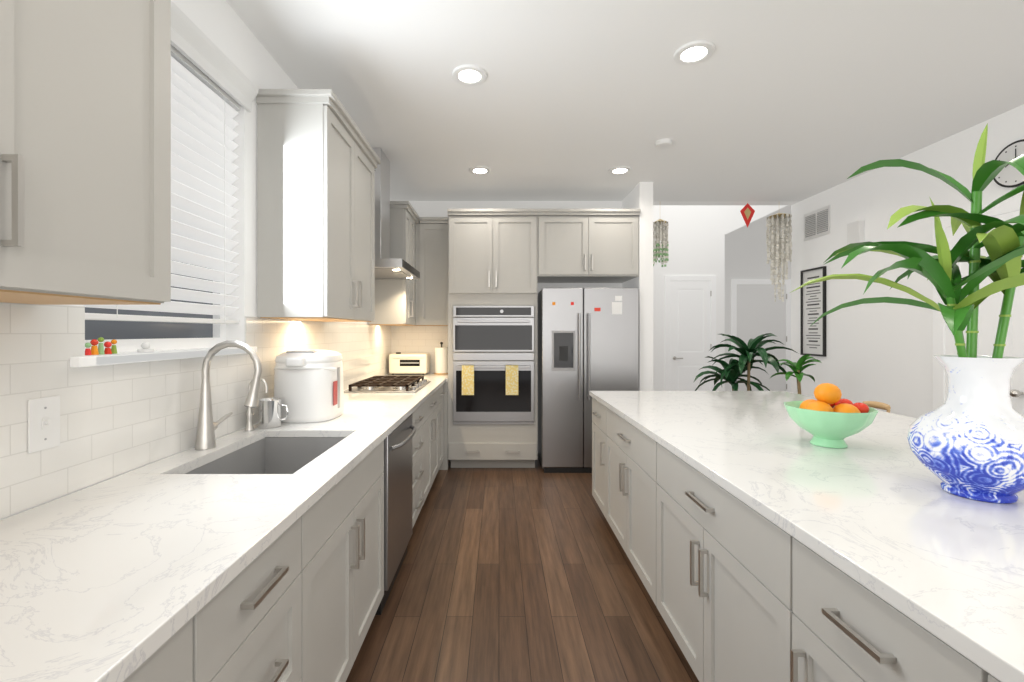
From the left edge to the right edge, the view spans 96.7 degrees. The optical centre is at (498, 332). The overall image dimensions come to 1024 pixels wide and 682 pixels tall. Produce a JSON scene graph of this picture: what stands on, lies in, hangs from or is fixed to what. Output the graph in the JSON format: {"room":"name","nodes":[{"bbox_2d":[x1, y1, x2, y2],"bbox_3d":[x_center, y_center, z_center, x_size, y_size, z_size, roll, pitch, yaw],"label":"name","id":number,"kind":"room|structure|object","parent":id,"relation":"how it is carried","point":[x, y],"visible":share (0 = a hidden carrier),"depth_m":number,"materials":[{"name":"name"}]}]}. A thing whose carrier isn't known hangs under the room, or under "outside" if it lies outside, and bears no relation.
{"room":"kitchen","nodes":[
{"label":"kitchen","id":0,"kind":"room"},
{"bbox_2d":[0,0,390,519],"bbox_3d":[-1.292,-0.060,0.665,0.196,2.870,9.330,0,0,0],"label":"wall","id":1,"kind":"structure","parent":0,"point":[127,407],"depth_m":1.65,"materials":[{"name":"white paint"}]},
{"bbox_2d":[28,395,59,453],"bbox_3d":[-1.216,0.245,1.222,0.016,0.140,0.085,0,0,0],"label":"switch plate","id":2,"kind":"object","parent":1,"relation":"attached to","point":[44,423],"visible":1,"depth_m":1.22,"materials":[{"name":"white plastic"}]},
{"bbox_2d":[0,0,170,304],"bbox_3d":[-1.046,-0.631,0.724,0.352,1.108,0.972,0,0,0],"label":"upper cabinet","id":3,"kind":"object","parent":1,"relation":"attached to","point":[85,152],"visible":1,"depth_m":0.94,"materials":[{"name":"grey paint"}]},
{"bbox_2d":[85,337,116,354],"bbox_3d":[-1.242,0.042,1.421,0.021,0.054,0.111,0,0,0],"label":"toy","id":4,"kind":"object","parent":1,"relation":"on","point":[100,350],"depth_m":1.41,"materials":[{"name":"multicoloured plastic"}]},
{"bbox_2d":[137,342,153,351],"bbox_3d":[-1.242,0.051,1.600,0.046,0.036,0.046,0,0,-15],"label":"toy","id":5,"kind":"object","parent":1,"relation":"on","point":[145,346],"depth_m":1.59,"materials":[{"name":"white plastic"}]},
{"bbox_2d":[83,1,258,323],"bbox_3d":[-1.240,-0.615,1.772,0.130,1.151,0.911,0,0,0],"label":"window blinds","id":6,"kind":"object","parent":1,"relation":"attached to","point":[214,88],"visible":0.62,"depth_m":1.92,"materials":[{"name":"white plastic"}]},
{"bbox_2d":[256,89,380,321],"bbox_3d":[-1.028,-0.645,2.745,0.387,1.144,0.950,0,0,0],"label":"upper cabinet","id":7,"kind":"object","parent":1,"relation":"attached to","point":[318,160],"visible":1,"depth_m":2.30,"materials":[{"name":"grey paint"}]},
{"bbox_2d":[372,148,419,278],"bbox_3d":[-0.977,-0.990,3.833,0.491,1.006,0.765,0,0,0],"label":"range hood","id":8,"kind":"object","parent":1,"relation":"attached to","point":[387,266],"visible":0.52,"depth_m":3.72,"materials":[{"name":"silver metal"}]},
{"bbox_2d":[368,201,447,325],"bbox_3d":[-0.868,-0.645,4.706,0.709,1.144,0.992,0,0,0],"label":"upper cabinet","id":9,"kind":"object","parent":1,"relation":"attached to","point":[419,244],"visible":0.79,"depth_m":4.80,"materials":[{"name":"grey paint"}]},
{"bbox_2d":[195,340,261,449],"bbox_3d":[-1.074,0.245,1.875,0.260,0.427,0.197,0,0,0],"label":"faucet","id":10,"kind":"object","parent":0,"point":[207,426],"visible":1,"depth_m":1.80,"materials":[{"name":"silver metal"}]},
{"bbox_2d":[346,457,698,681],"bbox_3d":[2.700,1.415,3.500,8.600,0.080,15.000,0,0,0],"label":"floor","id":11,"kind":"structure","parent":0,"point":[517,575],"depth_m":2.36,"materials":[{"name":"brown wood"}]},
{"bbox_2d":[128,609,207,681],"bbox_3d":[-0.888,0.936,0.574,0.667,0.878,0.512,0,0,0],"label":"base cabinet","id":12,"kind":"object","parent":11,"relation":"on","point":[185,660],"depth_m":0.80,"materials":[{"name":"grey wood"}]},
{"bbox_2d":[208,493,331,681],"bbox_3d":[-0.888,0.936,1.111,0.667,0.878,0.687,0,0,0],"label":"base cabinet","id":13,"kind":"object","parent":11,"relation":"on","point":[275,554],"depth_m":1.17,"materials":[{"name":"grey wood"}]},
{"bbox_2d":[0,473,335,681],"bbox_3d":[-0.876,0.477,0.140,0.692,0.036,2.680,0,0,0],"label":"countertop","id":14,"kind":"structure","parent":13,"relation":"on","point":[98,580],"depth_m":0.92,"materials":[{"name":"white stone"}]},
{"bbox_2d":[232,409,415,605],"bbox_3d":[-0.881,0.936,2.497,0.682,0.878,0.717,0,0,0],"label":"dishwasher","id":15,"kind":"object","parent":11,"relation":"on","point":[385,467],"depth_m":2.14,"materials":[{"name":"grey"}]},
{"bbox_2d":[240,373,447,436],"bbox_3d":[-0.867,0.477,3.656,0.709,0.036,3.032,0,0,0],"label":"countertop","id":16,"kind":"structure","parent":15,"relation":"on","point":[374,408],"depth_m":2.71,"materials":[{"name":"white stone"}]},
{"bbox_2d":[245,379,267,430],"bbox_3d":[-1.138,0.337,2.147,0.106,0.245,0.060,0,0,0],"label":"water tap","id":17,"kind":"object","parent":16,"relation":"on","point":[249,422],"visible":0.83,"depth_m":2.13,"materials":[{"name":"silver metal"}]},
{"bbox_2d":[258,398,288,427],"bbox_3d":[-1.101,0.393,2.225,0.146,0.132,0.108,0,0,0],"label":"steel cup","id":18,"kind":"object","parent":16,"relation":"on","point":[269,412],"visible":0.94,"depth_m":2.19,"materials":[{"name":"silver metal"}]},
{"bbox_2d":[274,350,343,422],"bbox_3d":[-1.025,0.277,2.457,0.330,0.365,0.374,0,0,0],"label":"rice cooker","id":19,"kind":"object","parent":16,"relation":"on","point":[308,386],"visible":1,"depth_m":2.31,"materials":[{"name":"white plastic"}]},
{"bbox_2d":[389,352,429,374],"bbox_3d":[-0.980,0.338,5.011,0.410,0.243,0.277,0,0,0],"label":"toaster","id":20,"kind":"object","parent":16,"relation":"on","point":[408,363],"visible":1,"depth_m":4.88,"materials":[{"name":"beige plastic"}]},
{"bbox_2d":[434,342,447,374],"bbox_3d":[-0.635,0.283,5.030,0.164,0.352,0.164,0,0,0],"label":"paper towel","id":21,"kind":"object","parent":16,"relation":"on","point":[441,360],"visible":0.98,"depth_m":4.97,"materials":[{"name":"white paper"}]},
{"bbox_2d":[332,497,383,681],"bbox_3d":[-0.888,1.075,1.810,0.667,0.600,0.710,0,0,0],"label":"base cabinet","id":22,"kind":"object","parent":11,"relation":"on","point":[357,522],"depth_m":1.74,"materials":[{"name":"grey wood"}]},
{"bbox_2d":[416,401,427,519],"bbox_3d":[-0.881,0.936,3.119,0.682,0.878,0.527,0,0,0],"label":"base cabinet","id":23,"kind":"object","parent":11,"relation":"on","point":[422,409],"depth_m":3.26,"materials":[{"name":"grey wood"}]},
{"bbox_2d":[428,385,443,492],"bbox_3d":[-0.881,0.936,3.791,0.682,0.878,0.942,0,0,0],"label":"base cabinet","id":24,"kind":"object","parent":11,"relation":"on","point":[436,402],"depth_m":4.04,"materials":[{"name":"grey wood"}]},
{"bbox_2d":[444,381,450,469],"bbox_3d":[-0.867,0.936,4.827,0.709,0.878,0.689,0,0,0],"label":"base cabinet","id":25,"kind":"object","parent":11,"relation":"on","point":[446,462],"depth_m":4.55,"materials":[{"name":"grey wood"}]},
{"bbox_2d":[447,209,538,467],"bbox_3d":[-0.062,0.093,4.849,0.895,2.565,0.658,0,0,0],"label":"tall cabinet","id":26,"kind":"object","parent":11,"relation":"on","point":[502,263],"depth_m":4.53,"materials":[{"name":"grey paint"}]},
{"bbox_2d":[538,288,638,472],"bbox_3d":[0.892,0.470,4.765,0.945,1.810,0.770,0,0,0],"label":"fridge","id":27,"kind":"object","parent":11,"relation":"on","point":[588,339],"visible":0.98,"depth_m":4.44,"materials":[{"name":"silver metal"}]},
{"bbox_2d":[689,335,784,390],"bbox_3d":[2.376,0.701,4.519,0.853,1.346,0.881,0,0,0],"label":"dracaena plant","id":28,"kind":"object","parent":11,"relation":"on","point":[732,370],"visible":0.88,"depth_m":4.50,"materials":[{"name":"green plant"}]},
{"bbox_2d":[590,395,1008,681],"bbox_3d":[1.285,0.936,1.910,1.180,0.878,3.320,0,0,0],"label":"kitchen island","id":29,"kind":"object","parent":11,"relation":"on","point":[760,536],"depth_m":1.38,"materials":[{"name":"grey wood"}]},
{"bbox_2d":[589,391,1023,681],"bbox_3d":[1.472,0.477,1.900,1.526,0.036,3.360,0,0,0],"label":"island countertop","id":30,"kind":"structure","parent":29,"relation":"on","point":[955,563],"depth_m":1.21,"materials":[{"name":"white stone"}]},
{"bbox_2d":[784,383,877,447],"bbox_3d":[1.346,0.332,1.860,0.310,0.253,0.310,0,0,0],"label":"fruit bowl","id":31,"kind":"object","parent":30,"relation":"on","point":[829,417],"visible":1,"depth_m":1.80,"materials":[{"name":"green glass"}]},
{"bbox_2d":[790,123,1023,503],"bbox_3d":[1.326,-0.070,1.268,0.846,1.057,0.785,0,0,0],"label":"vase","id":32,"kind":"object","parent":30,"relation":"on","point":[966,440],"visible":1,"depth_m":1.25,"materials":[{"name":"ceramic"}]},
{"bbox_2d":[797,354,845,394],"bbox_3d":[2.746,0.775,3.875,0.361,1.198,0.355,0,0,0],"label":"plant","id":33,"kind":"object","parent":11,"relation":"on","point":[821,366],"visible":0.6,"depth_m":3.85,"materials":[{"name":"plant"}]},
{"bbox_2d":[862,401,890,412],"bbox_3d":[2.275,0.912,2.920,0.385,0.928,0.366,0,0,0],"label":"stool","id":34,"kind":"object","parent":11,"relation":"on","point":[879,405],"visible":0.17,"depth_m":2.91,"materials":[{"name":"brown wood"}]},
{"bbox_2d":[391,201,799,372],"bbox_3d":[1.185,-1.425,5.267,4.830,5.600,0.186,0,0,0],"label":"wall","id":35,"kind":"structure","parent":0,"point":[416,339],"depth_m":5.18,"materials":[{"name":"white paint"}]},
{"bbox_2d":[539,209,640,282],"bbox_3d":[0.891,-0.875,4.854,1.013,0.629,0.648,0,0,0],"label":"upper cabinet","id":36,"kind":"object","parent":35,"relation":"attached to","point":[576,245],"depth_m":4.54,"materials":[{"name":"grey paint"}]},
{"bbox_2d":[226,0,1023,203],"bbox_3d":[1.105,-1.620,0.680,4.970,0.250,9.360,0,0,0],"label":"ceiling","id":37,"kind":"structure","parent":0,"point":[766,100],"depth_m":2.76,"materials":[{"name":"white paint"}]},
{"bbox_2d":[452,64,486,85],"bbox_3d":[-0.170,-1.487,2.640,0.204,0.016,0.204,0,0,0],"label":"recessed light","id":38,"kind":"object","parent":37,"relation":"in","point":[470,75],"visible":1,"depth_m":2.63,"materials":[{"name":"white plastic"}]},
{"bbox_2d":[469,166,490,174],"bbox_3d":[-0.175,-1.487,4.190,0.204,0.016,0.204,0,0,0],"label":"recessed light","id":39,"kind":"object","parent":37,"relation":"in","point":[480,170],"visible":0.96,"depth_m":4.19,"materials":[{"name":"white plastic"}]},
{"bbox_2d":[609,166,630,174],"bbox_3d":[1.114,-1.487,4.190,0.204,0.016,0.204,0,0,0],"label":"recessed light","id":40,"kind":"object","parent":37,"relation":"in","point":[619,170],"visible":0.96,"depth_m":4.18,"materials":[{"name":"white plastic"}]},
{"bbox_2d":[653,219,668,266],"bbox_3d":[1.840,-1.125,5.200,0.184,0.740,0.180,0,0,0],"label":"wind chime","id":41,"kind":"object","parent":37,"relation":"hanging from","point":[660,233],"visible":0.94,"depth_m":5.16,"materials":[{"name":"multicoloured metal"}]},
{"bbox_2d":[655,138,671,148],"bbox_3d":[1.290,-1.477,3.570,0.124,0.036,0.124,0,0,0],"label":"smoke detector","id":42,"kind":"object","parent":37,"relation":"attached to","point":[663,143],"visible":1,"depth_m":3.54,"materials":[{"name":"white plastic"}]},
{"bbox_2d":[673,40,714,64],"bbox_3d":[1.040,-1.487,2.430,0.204,0.016,0.204,0,0,0],"label":"recessed light","id":43,"kind":"object","parent":37,"relation":"in","point":[694,52],"visible":0.98,"depth_m":2.42,"materials":[{"name":"white plastic"}]},
{"bbox_2d":[740,201,754,227],"bbox_3d":[2.840,-1.345,5.199,0.170,0.300,0.005,0,0,0],"label":"hanging ornament","id":44,"kind":"object","parent":37,"relation":"hanging from","point":[747,211],"visible":1,"depth_m":5.20,"materials":[{"name":"red metal"}]},
{"bbox_2d":[766,213,791,301],"bbox_3d":[3.200,-0.922,5.200,0.254,1.146,0.249,0,0,0],"label":"wind chime","id":45,"kind":"object","parent":37,"relation":"hanging from","point":[772,236],"visible":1,"depth_m":5.18,"materials":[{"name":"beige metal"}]},
{"bbox_2d":[622,182,652,390],"bbox_3d":[1.468,-1.425,5.915,0.135,5.600,2.770,0,0,0],"label":"wall","id":46,"kind":"structure","parent":0,"point":[639,195],"depth_m":4.53,"materials":[{"name":"white paint"}]},
{"bbox_2d":[653,205,786,390],"bbox_3d":[3.800,-1.425,7.351,4.800,5.600,0.178,0,0,0],"label":"wall","id":47,"kind":"structure","parent":0,"point":[688,300],"depth_m":7.30,"materials":[{"name":"white paint"}]},
{"bbox_2d":[725,205,790,391],"bbox_3d":[5.030,-1.425,8.658,2.820,5.600,0.164,0,0,0],"label":"wall","id":48,"kind":"structure","parent":0,"point":[754,309],"depth_m":8.56,"materials":[{"name":"white paint"}]},
{"bbox_2d":[791,104,1023,418],"bbox_3d":[3.475,-0.060,0.680,0.249,2.870,9.360,0,0,0],"label":"wall","id":49,"kind":"structure","parent":0,"point":[888,350],"depth_m":3.92,"materials":[{"name":"white paint"}]},
{"bbox_2d":[800,266,825,356],"bbox_3d":[3.425,-0.220,4.965,0.028,0.950,0.370,0,0,0],"label":"sign frame","id":50,"kind":"object","parent":49,"relation":"attached to","point":[812,311],"visible":0.92,"depth_m":4.96,"materials":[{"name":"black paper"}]},
{"bbox_2d":[804,205,830,240],"bbox_3d":[3.431,-1.175,4.925,0.016,0.300,0.410,0,0,0],"label":"air vent","id":51,"kind":"object","parent":49,"relation":"in","point":[817,222],"visible":1,"depth_m":4.90,"materials":[{"name":"white plastic"}]},
{"bbox_2d":[847,220,863,244],"bbox_3d":[3.412,-0.945,4.355,0.055,0.220,0.150,0,0,0],"label":"box","id":52,"kind":"object","parent":49,"relation":"attached to","point":[855,231],"visible":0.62,"depth_m":4.32,"materials":[{"name":"white plastic"}]},
{"bbox_2d":[993,139,1023,187],"bbox_3d":[3.421,-1.111,3.000,0.036,0.300,0.300,0,0,0],"label":"clock","id":53,"kind":"object","parent":49,"relation":"attached to","point":[1008,176],"visible":0.67,"depth_m":3.03,"materials":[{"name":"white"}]}
]}

